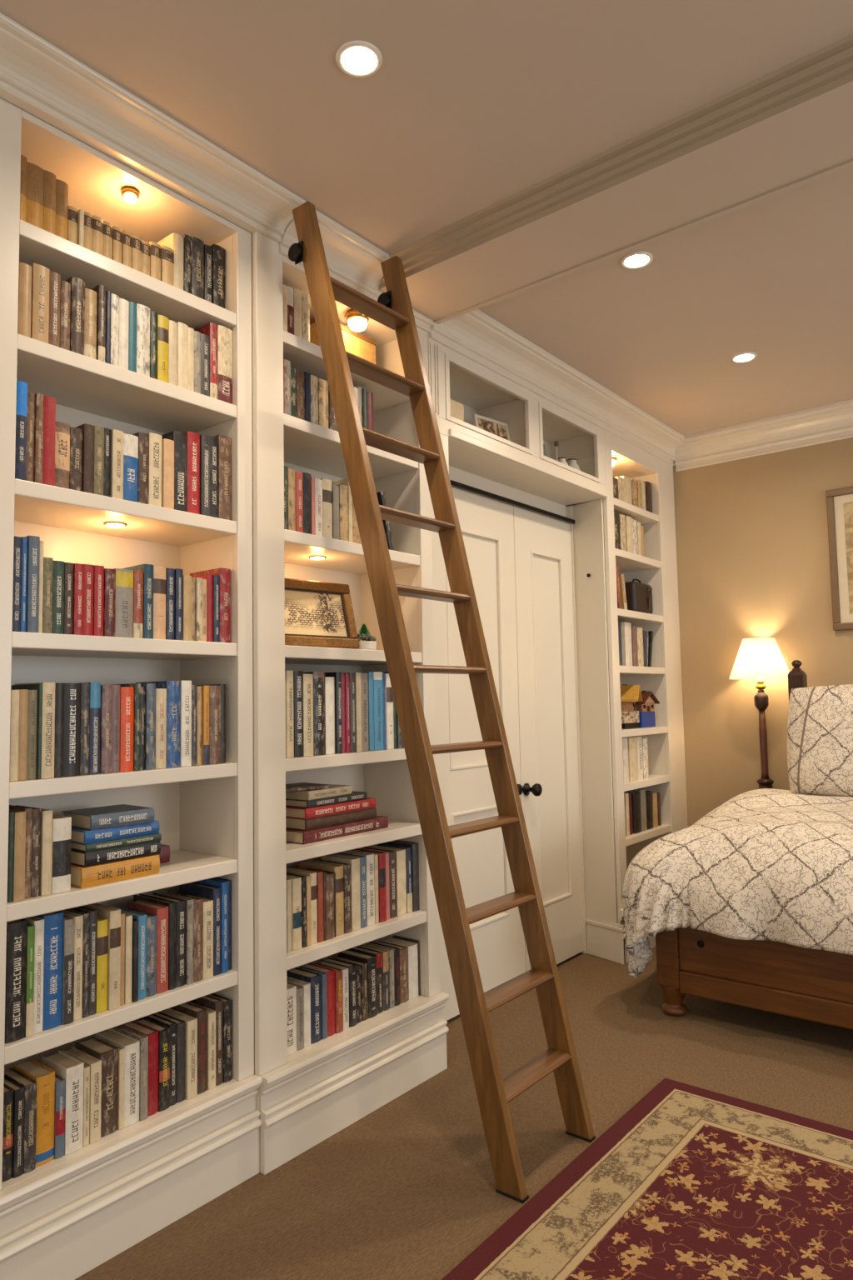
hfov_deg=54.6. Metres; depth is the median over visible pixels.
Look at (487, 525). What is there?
door
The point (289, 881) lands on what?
book
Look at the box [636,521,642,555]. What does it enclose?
book
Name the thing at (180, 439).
book
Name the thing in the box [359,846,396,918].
book
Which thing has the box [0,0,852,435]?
ceiling
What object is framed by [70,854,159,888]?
book
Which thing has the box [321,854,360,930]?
book
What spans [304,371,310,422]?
book
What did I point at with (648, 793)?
book
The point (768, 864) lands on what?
duvet
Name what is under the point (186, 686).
book
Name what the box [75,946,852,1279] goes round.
floor
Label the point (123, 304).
book
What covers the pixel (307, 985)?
book
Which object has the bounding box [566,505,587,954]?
trim
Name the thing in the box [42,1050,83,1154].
book
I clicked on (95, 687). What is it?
book
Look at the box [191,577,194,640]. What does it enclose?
book
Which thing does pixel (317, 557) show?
puck light
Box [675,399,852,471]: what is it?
trim
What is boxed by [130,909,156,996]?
book
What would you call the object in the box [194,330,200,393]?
book
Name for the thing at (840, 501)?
framed picture
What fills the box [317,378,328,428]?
book
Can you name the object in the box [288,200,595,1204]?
library ladder
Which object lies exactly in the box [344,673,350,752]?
book
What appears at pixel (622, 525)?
book
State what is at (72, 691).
book
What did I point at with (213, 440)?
book
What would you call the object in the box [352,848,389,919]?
book
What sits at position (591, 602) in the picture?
trim
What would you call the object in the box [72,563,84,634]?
book
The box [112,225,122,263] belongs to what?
book
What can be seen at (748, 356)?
recessed light
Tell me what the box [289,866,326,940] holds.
book
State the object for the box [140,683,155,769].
book
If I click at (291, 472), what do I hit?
book
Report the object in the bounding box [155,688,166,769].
book
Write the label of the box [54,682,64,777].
book
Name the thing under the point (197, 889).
book
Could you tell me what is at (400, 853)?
book
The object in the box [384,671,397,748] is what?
book
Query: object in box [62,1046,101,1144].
book
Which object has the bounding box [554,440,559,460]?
stem
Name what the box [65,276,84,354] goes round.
book
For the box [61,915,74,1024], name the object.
book
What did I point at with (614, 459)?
puck light
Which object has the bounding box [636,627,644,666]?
book
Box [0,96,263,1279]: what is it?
bookcase
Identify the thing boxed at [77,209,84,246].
book
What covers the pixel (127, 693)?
book
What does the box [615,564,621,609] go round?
book
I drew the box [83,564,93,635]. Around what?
book
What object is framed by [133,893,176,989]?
book
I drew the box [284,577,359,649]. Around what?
picture frame
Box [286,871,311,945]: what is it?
book
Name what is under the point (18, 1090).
book
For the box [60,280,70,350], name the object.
book
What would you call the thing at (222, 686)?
book
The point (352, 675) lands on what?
book
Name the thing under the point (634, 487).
book
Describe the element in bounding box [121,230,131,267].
book
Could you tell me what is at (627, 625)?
book
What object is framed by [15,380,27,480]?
book
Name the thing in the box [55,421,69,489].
book
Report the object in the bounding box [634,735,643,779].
book
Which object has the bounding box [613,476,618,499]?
book
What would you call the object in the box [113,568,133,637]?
book
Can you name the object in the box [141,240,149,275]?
book
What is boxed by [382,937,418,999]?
book
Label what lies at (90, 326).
book
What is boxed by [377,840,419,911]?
book
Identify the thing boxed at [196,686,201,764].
book
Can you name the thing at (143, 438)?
book
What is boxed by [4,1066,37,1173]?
book
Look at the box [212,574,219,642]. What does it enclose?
book
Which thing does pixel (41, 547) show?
book
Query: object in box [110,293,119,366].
book
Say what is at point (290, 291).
book
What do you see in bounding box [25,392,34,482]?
book
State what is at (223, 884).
book
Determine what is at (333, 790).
book
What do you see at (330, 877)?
book
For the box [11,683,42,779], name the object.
book
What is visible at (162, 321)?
book
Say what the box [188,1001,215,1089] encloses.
book
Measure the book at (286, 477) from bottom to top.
0.200 m
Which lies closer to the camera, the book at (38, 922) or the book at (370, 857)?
the book at (38, 922)
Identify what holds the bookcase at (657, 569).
on the floor
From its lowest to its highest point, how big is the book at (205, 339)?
0.179 m
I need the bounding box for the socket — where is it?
[755,680,766,689]
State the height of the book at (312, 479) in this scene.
0.190 m
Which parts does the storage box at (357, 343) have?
lid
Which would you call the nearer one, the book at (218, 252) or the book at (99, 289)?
the book at (99, 289)
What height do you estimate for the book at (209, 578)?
0.185 m
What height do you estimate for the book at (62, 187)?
0.172 m
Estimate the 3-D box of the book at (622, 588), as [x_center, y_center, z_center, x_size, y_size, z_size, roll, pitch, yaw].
[0.969,-0.242,4.304,0.141,0.193,0.060,-4,-5,39]
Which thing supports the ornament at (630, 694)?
on the tin box at (629, 719)
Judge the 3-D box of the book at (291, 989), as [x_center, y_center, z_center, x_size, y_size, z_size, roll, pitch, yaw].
[-0.436,1.096,2.401,0.119,0.183,0.054,-4,-5,39]
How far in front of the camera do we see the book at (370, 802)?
2.56 m
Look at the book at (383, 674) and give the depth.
2.77 m
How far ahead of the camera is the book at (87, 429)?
2.00 m
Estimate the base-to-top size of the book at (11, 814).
0.193 m
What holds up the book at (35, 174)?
on the bookcase at (62, 1218)
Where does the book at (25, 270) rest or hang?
on the bookcase at (62, 1218)
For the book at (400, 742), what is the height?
0.247 m
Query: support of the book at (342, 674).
on the bookcase at (306, 1097)
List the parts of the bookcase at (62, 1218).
panel, panel, shelf, shelf, shelf, shelf, shelf, panel, shelf, shelf, rail, skirting, panel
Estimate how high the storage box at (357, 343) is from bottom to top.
0.185 m
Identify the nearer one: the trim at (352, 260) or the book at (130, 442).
the book at (130, 442)
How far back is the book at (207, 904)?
2.18 m
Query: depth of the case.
4.42 m
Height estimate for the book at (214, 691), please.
0.211 m
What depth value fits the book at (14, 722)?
1.82 m
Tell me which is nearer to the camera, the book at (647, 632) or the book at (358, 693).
the book at (358, 693)
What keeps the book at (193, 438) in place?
on the bookcase at (62, 1218)
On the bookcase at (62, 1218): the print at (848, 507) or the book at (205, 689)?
the book at (205, 689)
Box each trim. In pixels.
[0,12,306,243]
[279,210,434,333]
[429,309,684,465]
[449,465,567,523]
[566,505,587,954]
[573,498,617,923]
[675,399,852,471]
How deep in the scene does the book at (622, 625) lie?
4.20 m
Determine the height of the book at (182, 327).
0.184 m
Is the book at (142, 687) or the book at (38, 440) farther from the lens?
the book at (142, 687)
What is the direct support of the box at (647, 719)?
on the bookcase at (657, 569)
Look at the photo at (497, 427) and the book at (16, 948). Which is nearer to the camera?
the book at (16, 948)
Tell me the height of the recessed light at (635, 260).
0.006 m
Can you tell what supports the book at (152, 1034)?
on the bookcase at (62, 1218)
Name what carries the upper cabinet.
attached to the wall
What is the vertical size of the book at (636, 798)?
0.200 m
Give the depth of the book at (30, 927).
1.81 m
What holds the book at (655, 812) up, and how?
on the bookcase at (657, 569)
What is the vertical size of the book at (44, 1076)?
0.188 m
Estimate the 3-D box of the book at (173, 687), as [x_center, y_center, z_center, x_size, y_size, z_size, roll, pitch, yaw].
[-0.712,0.222,2.188,0.150,0.223,0.041,-4,-5,39]
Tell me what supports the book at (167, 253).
on the bookcase at (62, 1218)
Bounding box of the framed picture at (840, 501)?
[825,486,852,630]
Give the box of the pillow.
[787,684,852,796]
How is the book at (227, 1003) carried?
on the bookcase at (62, 1218)
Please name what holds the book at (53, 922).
on the bookcase at (62, 1218)
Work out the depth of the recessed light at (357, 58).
1.86 m
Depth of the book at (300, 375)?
2.56 m
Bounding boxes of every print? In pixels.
[285,590,347,636]
[844,502,852,614]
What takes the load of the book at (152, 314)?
on the bookcase at (62, 1218)
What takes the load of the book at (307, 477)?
on the bookcase at (306, 1097)
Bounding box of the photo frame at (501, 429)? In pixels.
[472,413,510,440]
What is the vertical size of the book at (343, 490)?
0.189 m
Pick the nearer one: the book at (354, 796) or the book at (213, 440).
the book at (213, 440)
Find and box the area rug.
[441,1078,852,1279]
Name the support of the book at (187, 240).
on the bookcase at (62, 1218)
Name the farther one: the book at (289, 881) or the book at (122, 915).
the book at (289, 881)
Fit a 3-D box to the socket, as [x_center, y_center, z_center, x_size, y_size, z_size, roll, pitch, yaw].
[1.749,0.236,4.322,0.052,0.048,0.052,-4,-5,39]
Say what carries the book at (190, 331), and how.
on the bookcase at (62, 1218)
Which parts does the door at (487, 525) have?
panel, panel moulding, panel, panel moulding, pull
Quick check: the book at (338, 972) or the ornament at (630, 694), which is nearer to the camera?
the book at (338, 972)
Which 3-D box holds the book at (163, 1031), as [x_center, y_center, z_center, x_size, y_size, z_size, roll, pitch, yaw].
[-0.698,1.074,2.096,0.122,0.192,0.029,-4,-5,39]
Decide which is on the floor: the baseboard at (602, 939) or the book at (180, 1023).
the baseboard at (602, 939)
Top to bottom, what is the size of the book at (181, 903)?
0.212 m
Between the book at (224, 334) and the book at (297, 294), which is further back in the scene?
the book at (297, 294)
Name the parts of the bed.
corner post, foot rail, rail, head post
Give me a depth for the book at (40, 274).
1.92 m
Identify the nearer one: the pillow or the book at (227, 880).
the book at (227, 880)
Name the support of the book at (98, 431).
on the bookcase at (62, 1218)
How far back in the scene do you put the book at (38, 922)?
1.83 m
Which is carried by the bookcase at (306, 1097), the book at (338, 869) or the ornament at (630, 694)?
the book at (338, 869)
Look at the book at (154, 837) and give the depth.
2.00 m
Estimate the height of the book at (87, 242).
0.120 m
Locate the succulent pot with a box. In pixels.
[356,623,376,649]
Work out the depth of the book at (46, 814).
1.86 m
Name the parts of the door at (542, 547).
knob, panel, panel moulding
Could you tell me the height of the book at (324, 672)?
0.254 m
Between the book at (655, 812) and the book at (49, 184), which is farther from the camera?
the book at (655, 812)
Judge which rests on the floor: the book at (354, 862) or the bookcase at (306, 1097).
the bookcase at (306, 1097)
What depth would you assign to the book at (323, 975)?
2.47 m
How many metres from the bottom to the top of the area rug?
0.010 m
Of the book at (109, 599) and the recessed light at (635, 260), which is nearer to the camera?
the book at (109, 599)
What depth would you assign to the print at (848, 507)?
4.15 m
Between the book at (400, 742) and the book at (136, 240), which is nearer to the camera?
the book at (136, 240)
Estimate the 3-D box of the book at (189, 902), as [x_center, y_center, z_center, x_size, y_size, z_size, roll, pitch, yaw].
[-0.669,0.785,2.183,0.155,0.211,0.019,-4,-5,39]
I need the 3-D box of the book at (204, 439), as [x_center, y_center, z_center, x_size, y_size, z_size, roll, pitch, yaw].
[-0.655,-0.445,2.304,0.135,0.227,0.027,-4,-5,39]
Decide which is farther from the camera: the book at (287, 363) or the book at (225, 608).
the book at (287, 363)
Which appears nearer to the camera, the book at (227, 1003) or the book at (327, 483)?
the book at (227, 1003)
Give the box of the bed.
[655,660,852,1029]
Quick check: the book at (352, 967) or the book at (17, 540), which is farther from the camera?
the book at (352, 967)
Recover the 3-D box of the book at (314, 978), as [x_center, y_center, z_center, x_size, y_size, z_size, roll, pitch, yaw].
[-0.370,1.098,2.488,0.119,0.189,0.041,-4,-5,39]
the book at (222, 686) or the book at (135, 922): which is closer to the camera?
the book at (135, 922)
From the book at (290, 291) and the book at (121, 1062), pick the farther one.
the book at (290, 291)
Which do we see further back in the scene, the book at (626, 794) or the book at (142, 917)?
the book at (626, 794)
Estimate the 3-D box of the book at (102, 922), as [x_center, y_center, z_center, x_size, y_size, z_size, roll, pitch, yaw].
[-0.824,0.774,1.999,0.154,0.210,0.027,-4,-5,39]
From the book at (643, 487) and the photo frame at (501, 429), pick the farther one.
the book at (643, 487)
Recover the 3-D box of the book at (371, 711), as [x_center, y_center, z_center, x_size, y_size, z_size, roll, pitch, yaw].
[-0.237,0.239,2.761,0.148,0.257,0.021,-4,-5,39]
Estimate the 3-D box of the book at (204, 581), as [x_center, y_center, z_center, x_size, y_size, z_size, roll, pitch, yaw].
[-0.648,-0.076,2.276,0.120,0.171,0.018,-4,-5,39]
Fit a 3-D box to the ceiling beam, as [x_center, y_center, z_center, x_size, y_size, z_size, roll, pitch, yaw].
[1.862,-1.354,1.325,5.000,0.074,0.385,-4,-5,39]
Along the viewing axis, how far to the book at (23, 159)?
1.94 m
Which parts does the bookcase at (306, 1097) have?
panel, panel, panel, shelf, shelf, rail, shelf, shelf, shelf, shelf, skirting, shelf, panel, panel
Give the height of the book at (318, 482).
0.189 m
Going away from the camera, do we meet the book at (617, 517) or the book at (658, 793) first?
the book at (617, 517)
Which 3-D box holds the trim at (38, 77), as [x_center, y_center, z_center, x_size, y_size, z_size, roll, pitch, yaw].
[-0.725,-1.251,2.037,0.145,0.078,1.035,-4,-5,39]
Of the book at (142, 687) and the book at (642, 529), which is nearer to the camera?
the book at (142, 687)
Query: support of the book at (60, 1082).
on the bookcase at (62, 1218)
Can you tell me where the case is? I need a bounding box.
[625,578,653,614]
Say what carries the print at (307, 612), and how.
attached to the picture frame at (317, 613)
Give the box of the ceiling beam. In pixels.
[378,34,852,324]
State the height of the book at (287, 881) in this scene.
0.204 m
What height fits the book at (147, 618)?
0.191 m
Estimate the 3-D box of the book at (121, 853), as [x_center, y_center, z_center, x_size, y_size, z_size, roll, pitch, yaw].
[-0.793,0.524,2.057,0.151,0.033,0.200,-4,-5,39]
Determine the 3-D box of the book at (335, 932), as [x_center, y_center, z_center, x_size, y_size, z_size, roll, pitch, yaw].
[-0.330,0.816,2.574,0.127,0.193,0.008,-4,-5,39]
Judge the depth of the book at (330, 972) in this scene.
2.50 m
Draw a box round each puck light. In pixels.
[103,521,126,527]
[121,185,139,204]
[308,555,326,559]
[346,308,369,331]
[612,457,617,466]
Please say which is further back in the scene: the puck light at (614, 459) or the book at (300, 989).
the puck light at (614, 459)
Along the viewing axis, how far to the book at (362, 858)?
2.64 m
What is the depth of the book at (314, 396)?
2.60 m
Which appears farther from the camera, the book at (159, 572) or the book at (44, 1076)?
the book at (159, 572)
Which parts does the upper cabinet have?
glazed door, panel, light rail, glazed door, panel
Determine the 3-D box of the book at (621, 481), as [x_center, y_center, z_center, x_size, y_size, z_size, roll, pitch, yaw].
[0.961,-0.772,4.334,0.140,0.139,0.064,-4,-5,39]
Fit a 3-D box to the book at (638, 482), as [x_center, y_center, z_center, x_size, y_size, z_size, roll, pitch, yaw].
[1.107,-0.776,4.512,0.137,0.167,0.051,-4,-5,39]
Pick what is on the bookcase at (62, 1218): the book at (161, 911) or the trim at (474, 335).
the book at (161, 911)
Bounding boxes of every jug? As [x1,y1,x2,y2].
[558,456,568,464]
[566,458,580,470]
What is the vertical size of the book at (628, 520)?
0.201 m
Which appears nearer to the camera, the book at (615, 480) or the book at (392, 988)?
the book at (392, 988)
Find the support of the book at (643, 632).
on the bookcase at (657, 569)
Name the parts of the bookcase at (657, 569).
panel, panel, rail, shelf, skirting, shelf, shelf, shelf, panel, shelf, shelf, shelf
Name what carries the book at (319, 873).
on the bookcase at (306, 1097)
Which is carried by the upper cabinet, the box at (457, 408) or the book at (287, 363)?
the box at (457, 408)
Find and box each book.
[1,1083,13,1181]
[3,1075,24,1178]
[4,918,26,1043]
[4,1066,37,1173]
[6,810,14,902]
[9,690,19,781]
[9,805,32,898]
[9,809,25,901]
[11,536,21,631]
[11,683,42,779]
[12,1058,54,1166]
[14,682,54,779]
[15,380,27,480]
[15,805,41,897]
[17,261,31,337]
[17,689,28,780]
[20,155,27,221]
[20,536,27,631]
[23,915,44,1034]
[25,161,44,229]
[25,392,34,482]
[25,535,39,632]
[25,922,34,1037]
[26,690,37,779]
[30,263,49,343]
[34,393,43,484]
[35,910,63,1030]
[38,540,44,633]
[40,808,52,895]
[42,395,55,485]
[42,557,53,633]
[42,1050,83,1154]
[43,170,55,234]
[48,270,60,347]
[51,560,64,634]
[51,814,71,894]
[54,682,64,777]
[54,1074,65,1159]
[55,179,68,239]
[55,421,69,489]
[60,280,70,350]
[60,910,83,1020]
[61,804,154,829]
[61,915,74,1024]
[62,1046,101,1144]
[63,562,73,634]
[63,683,80,776]
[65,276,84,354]
[65,908,89,1017]
[67,205,77,244]
[69,426,82,491]
[70,820,159,844]
[70,832,161,852]
[70,840,160,867]
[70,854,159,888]
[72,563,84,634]
[72,905,96,1015]
[75,1036,118,1137]
[76,423,94,493]
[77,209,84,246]
[79,682,100,774]
[80,683,89,774]
[81,902,120,1009]
[82,1063,89,1146]
[83,211,92,250]
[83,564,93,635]
[84,287,96,359]
[91,284,105,362]
[92,215,103,254]
[93,425,104,495]
[93,565,104,635]
[95,915,108,1013]
[95,1028,139,1127]
[97,1036,124,1129]
[100,684,112,773]
[102,220,112,259]
[103,427,110,496]
[103,568,115,636]
[105,290,111,364]
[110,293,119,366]
[110,429,123,499]
[111,685,119,772]
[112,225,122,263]
[112,683,140,770]
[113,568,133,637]
[115,1025,148,1120]
[117,906,146,999]
[118,297,129,369]
[119,686,134,771]
[120,912,124,1005]
[120,1020,158,1116]
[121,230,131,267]
[122,564,153,639]
[123,433,138,502]
[123,912,132,1004]
[126,899,168,993]
[128,300,136,372]
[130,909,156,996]
[131,234,141,272]
[131,431,149,504]
[131,918,138,1002]
[132,570,143,638]
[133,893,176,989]
[135,303,149,376]
[135,680,180,767]
[135,1017,169,1111]
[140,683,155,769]
[140,685,144,769]
[140,1013,176,1106]
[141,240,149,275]
[146,432,162,506]
[149,241,160,280]
[150,310,156,379]
[150,892,185,987]
[153,565,165,639]
[154,891,194,984]
[154,1011,184,1102]
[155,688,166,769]
[156,232,183,289]
[156,315,168,383]
[157,844,169,863]
[160,245,174,286]
[160,1008,197,1099]
[161,430,187,511]
[161,438,174,509]
[162,1001,207,1094]
[165,568,174,639]
[167,891,202,982]
[168,320,177,385]
[174,568,183,639]
[176,321,187,389]
[179,881,221,975]
[180,680,191,766]
[181,234,192,294]
[182,575,191,640]
[183,430,199,514]
[187,326,194,391]
[187,895,213,979]
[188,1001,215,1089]
[189,995,223,1085]
[190,235,204,299]
[190,567,230,642]
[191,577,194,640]
[191,685,196,765]
[193,574,213,641]
[194,322,217,399]
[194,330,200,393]
[195,577,202,641]
[195,878,228,973]
[196,684,225,763]
[196,685,209,764]
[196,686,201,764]
[200,333,209,396]
[200,434,209,516]
[202,579,206,641]
[204,244,212,303]
[208,993,232,1082]
[209,435,218,518]
[209,685,220,764]
[210,244,225,309]
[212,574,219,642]
[212,877,231,969]
[213,434,231,520]
[217,325,232,404]
[282,284,287,331]
[283,359,284,413]
[284,359,290,415]
[284,465,288,529]
[285,670,294,757]
[285,672,285,720]
[285,782,329,793]
[285,783,352,799]
[285,790,367,808]
[285,797,376,819]
[285,807,376,830]
[285,815,388,844]
[286,867,317,944]
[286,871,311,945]
[286,873,306,947]
[286,875,301,950]
[286,878,292,951]
[286,880,287,953]
[286,967,321,1043]
[286,976,310,1046]
[286,981,304,1050]
[286,983,296,1055]
[287,286,293,334]
[287,468,295,530]
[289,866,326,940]
[290,366,296,417]
[291,866,324,942]
[293,288,302,338]
[293,670,303,757]
[295,471,303,532]
[296,370,304,419]
[298,965,327,1039]
[299,860,344,935]
[301,962,335,1036]
[302,292,309,341]
[302,472,311,534]
[302,671,324,755]
[302,674,313,756]
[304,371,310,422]
[306,868,336,937]
[310,375,318,424]
[310,476,315,534]
[315,478,322,536]
[315,962,343,1033]
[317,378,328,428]
[320,478,332,538]
[320,957,357,1027]
[320,961,349,1029]
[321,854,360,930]
[321,860,351,933]
[324,672,325,754]
[325,671,342,753]
[325,676,334,754]
[325,852,367,928]
[325,871,334,939]
[328,385,338,431]
[331,477,352,542]
[331,485,339,539]
[332,957,361,1023]
[334,955,368,1020]
[335,484,348,541]
[337,949,377,1018]
[340,850,374,925]
[341,673,345,753]
[344,672,356,752]
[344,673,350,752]
[349,945,383,1013]
[350,848,386,922]
[350,850,379,923]
[352,501,361,544]
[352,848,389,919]
[354,386,359,409]
[355,386,362,425]
[355,672,361,751]
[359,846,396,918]
[360,672,374,750]
[360,673,369,751]
[360,942,394,1008]
[361,388,367,429]
[361,944,389,1010]
[362,845,406,915]
[367,391,373,430]
[370,671,383,749]
[370,941,400,1005]
[376,491,394,550]
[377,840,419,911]
[378,843,412,913]
[378,940,408,1003]
[382,672,385,749]
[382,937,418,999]
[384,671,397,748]
[385,673,394,749]
[392,935,420,995]
[396,713,403,748]
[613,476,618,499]
[614,476,624,501]
[614,511,621,549]
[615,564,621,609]
[618,620,622,665]
[619,574,627,609]
[620,475,632,504]
[620,514,626,551]
[620,622,625,665]
[622,737,629,782]
[624,622,632,665]
[624,791,641,834]
[624,792,629,835]
[625,515,633,553]
[626,736,639,781]
[626,788,647,831]
[628,793,633,834]
[630,478,637,506]
[631,625,638,666]
[632,519,638,554]
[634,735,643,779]
[636,480,642,508]
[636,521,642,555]
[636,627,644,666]
[640,525,644,556]
[641,481,646,509]
[641,737,649,778]
[642,630,647,666]
[643,480,652,512]
[645,630,648,666]
[645,790,653,829]
[648,630,653,666]
[652,792,658,827]
[657,792,661,825]
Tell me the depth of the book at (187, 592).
2.19 m
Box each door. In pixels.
[430,487,525,1020]
[513,506,584,971]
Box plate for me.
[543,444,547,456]
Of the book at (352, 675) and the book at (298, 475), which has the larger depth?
the book at (352, 675)
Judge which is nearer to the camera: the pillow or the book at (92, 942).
the book at (92, 942)
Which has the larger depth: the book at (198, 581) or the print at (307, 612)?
the print at (307, 612)
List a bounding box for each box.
[310,317,376,364]
[450,399,464,421]
[621,710,639,729]
[639,711,655,727]
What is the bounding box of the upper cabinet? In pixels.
[427,333,608,505]
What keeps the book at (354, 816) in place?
on the book at (293, 836)
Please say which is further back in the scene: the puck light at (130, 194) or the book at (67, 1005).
the puck light at (130, 194)
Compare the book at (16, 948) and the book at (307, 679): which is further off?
the book at (307, 679)
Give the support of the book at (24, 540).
on the bookcase at (62, 1218)
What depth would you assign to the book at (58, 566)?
1.92 m
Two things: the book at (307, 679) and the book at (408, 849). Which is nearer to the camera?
the book at (307, 679)
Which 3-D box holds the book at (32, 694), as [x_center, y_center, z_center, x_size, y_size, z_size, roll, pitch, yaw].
[-0.939,0.216,1.899,0.139,0.200,0.022,-4,-5,39]
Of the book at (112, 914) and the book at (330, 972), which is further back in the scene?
the book at (330, 972)
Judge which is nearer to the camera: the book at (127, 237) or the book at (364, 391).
the book at (127, 237)
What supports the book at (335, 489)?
on the bookcase at (306, 1097)
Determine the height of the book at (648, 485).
0.183 m
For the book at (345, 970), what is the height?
0.178 m
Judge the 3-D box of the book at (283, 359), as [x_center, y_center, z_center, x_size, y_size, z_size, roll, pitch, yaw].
[-0.489,-0.757,2.533,0.134,0.181,0.024,-4,-5,39]
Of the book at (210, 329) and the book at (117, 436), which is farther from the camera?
the book at (210, 329)
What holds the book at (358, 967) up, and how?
on the bookcase at (306, 1097)
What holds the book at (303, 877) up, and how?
on the bookcase at (306, 1097)
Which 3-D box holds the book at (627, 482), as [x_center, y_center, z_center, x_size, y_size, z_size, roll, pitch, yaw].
[1.012,-0.777,4.402,0.140,0.156,0.093,-4,-5,39]
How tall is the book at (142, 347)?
0.193 m
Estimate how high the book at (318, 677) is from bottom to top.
0.254 m
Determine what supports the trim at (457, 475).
attached to the wall
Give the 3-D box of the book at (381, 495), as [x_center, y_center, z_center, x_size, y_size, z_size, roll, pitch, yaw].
[-0.186,-0.402,2.887,0.139,0.209,0.065,-4,-5,39]
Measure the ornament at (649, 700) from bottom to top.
0.112 m
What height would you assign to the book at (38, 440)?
0.214 m
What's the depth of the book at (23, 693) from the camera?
1.84 m
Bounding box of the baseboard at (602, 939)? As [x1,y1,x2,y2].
[585,919,625,964]
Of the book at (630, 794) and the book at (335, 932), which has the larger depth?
the book at (630, 794)
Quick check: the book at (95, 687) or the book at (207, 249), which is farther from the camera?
the book at (207, 249)
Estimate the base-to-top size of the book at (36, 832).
0.193 m
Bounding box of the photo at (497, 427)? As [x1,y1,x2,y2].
[477,418,507,439]
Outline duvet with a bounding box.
[622,788,852,978]
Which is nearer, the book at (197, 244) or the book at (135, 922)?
the book at (135, 922)
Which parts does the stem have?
knob, stem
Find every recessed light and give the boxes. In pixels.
[335,40,382,77]
[620,251,653,269]
[730,351,757,363]
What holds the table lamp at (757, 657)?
on the nightstand
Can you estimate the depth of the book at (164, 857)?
2.22 m
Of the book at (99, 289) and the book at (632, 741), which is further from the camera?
the book at (632, 741)
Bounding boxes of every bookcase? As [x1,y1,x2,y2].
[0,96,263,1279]
[251,231,449,1174]
[566,430,688,964]
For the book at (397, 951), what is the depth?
2.73 m
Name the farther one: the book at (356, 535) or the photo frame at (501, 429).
the photo frame at (501, 429)
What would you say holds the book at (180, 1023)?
on the bookcase at (62, 1218)
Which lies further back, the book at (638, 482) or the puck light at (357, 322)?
the book at (638, 482)
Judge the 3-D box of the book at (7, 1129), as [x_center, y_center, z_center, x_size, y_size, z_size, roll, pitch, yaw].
[-0.942,1.062,1.803,0.126,0.181,0.021,-4,-5,39]
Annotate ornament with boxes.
[620,684,642,711]
[636,690,659,711]
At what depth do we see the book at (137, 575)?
2.08 m
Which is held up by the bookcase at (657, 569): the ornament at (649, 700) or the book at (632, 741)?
the book at (632, 741)
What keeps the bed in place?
on the floor
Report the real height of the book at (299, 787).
0.012 m
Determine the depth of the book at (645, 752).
4.32 m
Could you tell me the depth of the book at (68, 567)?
1.94 m
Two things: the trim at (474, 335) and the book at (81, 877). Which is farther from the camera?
the trim at (474, 335)
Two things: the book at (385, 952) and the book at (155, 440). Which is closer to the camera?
the book at (155, 440)
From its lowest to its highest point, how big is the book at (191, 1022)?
0.192 m
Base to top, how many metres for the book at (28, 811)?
0.196 m
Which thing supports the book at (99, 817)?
on the book at (80, 836)
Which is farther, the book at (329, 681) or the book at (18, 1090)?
the book at (329, 681)
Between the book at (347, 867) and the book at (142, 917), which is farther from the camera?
the book at (347, 867)
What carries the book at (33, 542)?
on the bookcase at (62, 1218)
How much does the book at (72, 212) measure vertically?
0.120 m
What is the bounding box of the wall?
[673,437,852,826]
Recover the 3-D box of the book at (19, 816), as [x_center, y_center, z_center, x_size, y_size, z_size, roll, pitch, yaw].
[-0.941,0.478,1.853,0.126,0.191,0.024,-4,-5,39]
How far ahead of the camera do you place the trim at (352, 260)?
2.62 m
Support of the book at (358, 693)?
on the bookcase at (306, 1097)
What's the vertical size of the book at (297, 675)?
0.256 m
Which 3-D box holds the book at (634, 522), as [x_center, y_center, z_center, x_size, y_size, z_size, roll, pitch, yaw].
[1.066,-0.539,4.430,0.119,0.197,0.060,-4,-5,39]
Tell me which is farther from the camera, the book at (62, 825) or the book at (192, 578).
the book at (192, 578)
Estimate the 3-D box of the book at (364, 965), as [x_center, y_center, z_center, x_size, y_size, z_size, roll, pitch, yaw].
[-0.244,1.117,2.654,0.132,0.171,0.024,-4,-5,39]
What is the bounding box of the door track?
[450,480,574,524]
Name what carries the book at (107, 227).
on the bookcase at (62, 1218)
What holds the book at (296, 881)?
on the bookcase at (306, 1097)
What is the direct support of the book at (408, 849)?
on the bookcase at (306, 1097)
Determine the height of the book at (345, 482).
0.219 m
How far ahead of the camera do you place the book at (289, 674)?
2.44 m
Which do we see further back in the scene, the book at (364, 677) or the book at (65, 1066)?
the book at (364, 677)
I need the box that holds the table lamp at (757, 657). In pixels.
[729,637,789,789]
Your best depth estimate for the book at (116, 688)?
2.01 m
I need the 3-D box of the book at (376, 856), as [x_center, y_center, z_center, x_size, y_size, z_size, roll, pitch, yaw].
[-0.216,0.813,2.732,0.144,0.218,0.015,-4,-5,39]
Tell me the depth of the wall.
4.46 m
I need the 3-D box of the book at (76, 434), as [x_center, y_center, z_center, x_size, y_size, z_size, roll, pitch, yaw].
[-0.889,-0.426,2.019,0.136,0.156,0.030,-4,-5,39]
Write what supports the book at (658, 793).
on the bookcase at (657, 569)
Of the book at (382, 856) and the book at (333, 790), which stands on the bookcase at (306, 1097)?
the book at (382, 856)
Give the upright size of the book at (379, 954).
0.187 m
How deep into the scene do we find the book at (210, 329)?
2.31 m
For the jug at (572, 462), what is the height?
0.101 m
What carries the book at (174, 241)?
on the bookcase at (62, 1218)

